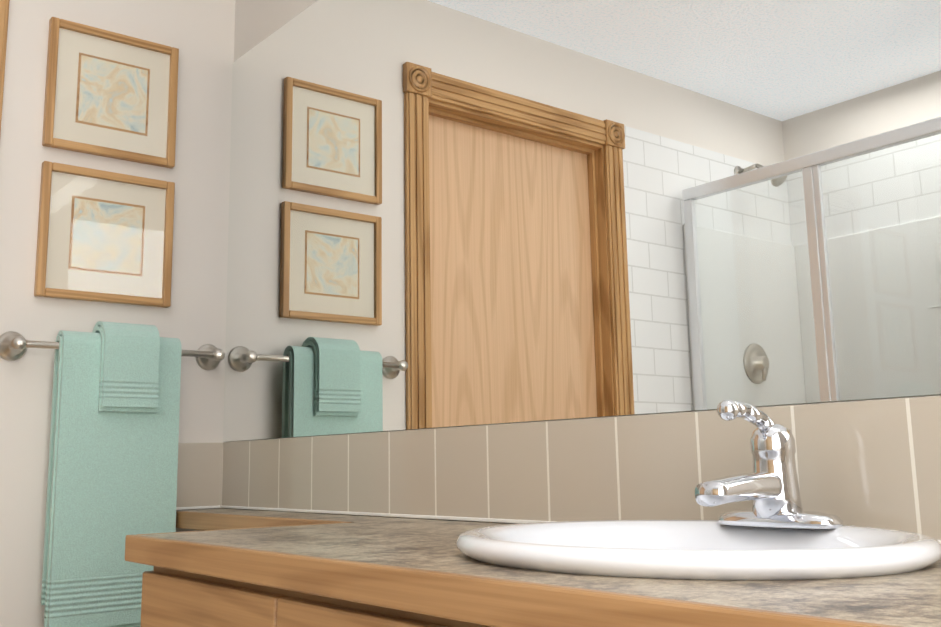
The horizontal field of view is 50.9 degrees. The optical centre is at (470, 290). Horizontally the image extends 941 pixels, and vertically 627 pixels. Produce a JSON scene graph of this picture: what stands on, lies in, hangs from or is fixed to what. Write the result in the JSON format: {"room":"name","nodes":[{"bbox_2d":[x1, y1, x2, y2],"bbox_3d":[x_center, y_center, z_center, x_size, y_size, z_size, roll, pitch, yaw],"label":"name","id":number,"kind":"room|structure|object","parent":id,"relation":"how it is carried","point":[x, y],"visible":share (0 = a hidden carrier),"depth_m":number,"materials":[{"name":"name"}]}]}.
{"room":"bathroom","nodes":[
{"label":"bathroom","id":0,"kind":"room"},
{"bbox_2d":[0,0,234,626],"bbox_3d":[-1.726,0.049,1.844,2.850,2.380,0.160,7,-13,-38],"label":"wall","id":1,"kind":"structure","parent":0,"point":[199,35],"depth_m":2.44,"materials":[{"name":"beige paint"}]},
{"bbox_2d":[0,0,9,134],"bbox_3d":[-1.508,0.187,1.947,0.994,2.136,0.154,7,-13,-38],"label":"door frame","id":2,"kind":"structure","parent":1,"relation":"attached to","point":[4,10],"depth_m":2.34,"materials":[{"name":"brown wood"}]},
{"bbox_2d":[34,161,174,307],"bbox_3d":[-0.894,-0.134,2.437,0.324,0.326,0.022,7,-13,-38],"label":"picture","id":3,"kind":"object","parent":1,"relation":"attached to","point":[105,236],"visible":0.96,"depth_m":2.43,"materials":[{"name":"brown wood"}]},
{"bbox_2d":[42,17,178,167],"bbox_3d":[-0.902,-0.495,2.499,0.324,0.326,0.022,7,-13,-38],"label":"picture","id":4,"kind":"object","parent":1,"relation":"attached to","point":[109,94],"visible":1,"depth_m":2.49,"materials":[{"name":"brown wood"}]},
{"bbox_2d":[0,321,224,626],"bbox_3d":[-0.827,0.427,2.324,0.546,0.707,0.115,7,-13,-38],"label":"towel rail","id":5,"kind":"object","parent":1,"relation":"attached to","point":[113,459],"visible":1,"depth_m":2.27,"materials":[{"name":"teal fabric"}]},
{"bbox_2d":[227,0,940,523],"bbox_3d":[0.246,-0.031,1.588,0.100,2.380,2.720,7,-13,-38],"label":"wall","id":6,"kind":"structure","parent":0,"point":[257,22],"depth_m":2.59,"materials":[{"name":"grey paint"}]},
{"bbox_2d":[176,396,940,543],"bbox_3d":[0.126,0.277,1.498,0.142,0.165,2.618,7,-13,-38],"label":"backsplash","id":7,"kind":"structure","parent":6,"relation":"attached to","point":[873,463],"depth_m":1.53,"materials":[{"name":"tile"}]},
{"bbox_2d":[223,0,940,441],"bbox_3d":[0.130,-0.301,1.690,0.006,1.035,2.484,7,-13,-38],"label":"mirror","id":8,"kind":"object","parent":6,"relation":"attached to","point":[459,212],"visible":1,"depth_m":1.60,"materials":[{"name":"clear glass"}]},
{"bbox_3d":[-0.843,1.049,0.574,2.850,0.060,2.840,7,-13,-38],"label":"floor","id":9,"kind":"structure","parent":0,"visible":0},
{"bbox_2d":[141,583,332,626],"bbox_3d":[0.240,0.708,0.938,0.570,0.700,1.735,7,-13,-38],"label":"bathroom vanity","id":10,"kind":"object","parent":9,"relation":"on","point":[160,607],"depth_m":1.34,"materials":[{"name":"brown wood"}]},
{"bbox_2d":[133,519,940,626],"bbox_3d":[0.239,0.322,1.022,0.537,0.090,1.753,7,-13,-38],"label":"countertop","id":11,"kind":"structure","parent":10,"relation":"on","point":[321,572],"depth_m":0.93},
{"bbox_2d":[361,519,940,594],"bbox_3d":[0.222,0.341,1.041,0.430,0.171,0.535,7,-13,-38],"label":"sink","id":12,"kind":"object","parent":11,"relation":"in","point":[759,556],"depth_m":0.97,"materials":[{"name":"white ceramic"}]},
{"bbox_2d":[695,399,839,518],"bbox_3d":[0.324,0.201,1.151,0.157,0.147,0.160,7,-13,-38],"label":"faucet","id":13,"kind":"object","parent":12,"relation":"on","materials":[{"name":"silver metal"}]}
]}

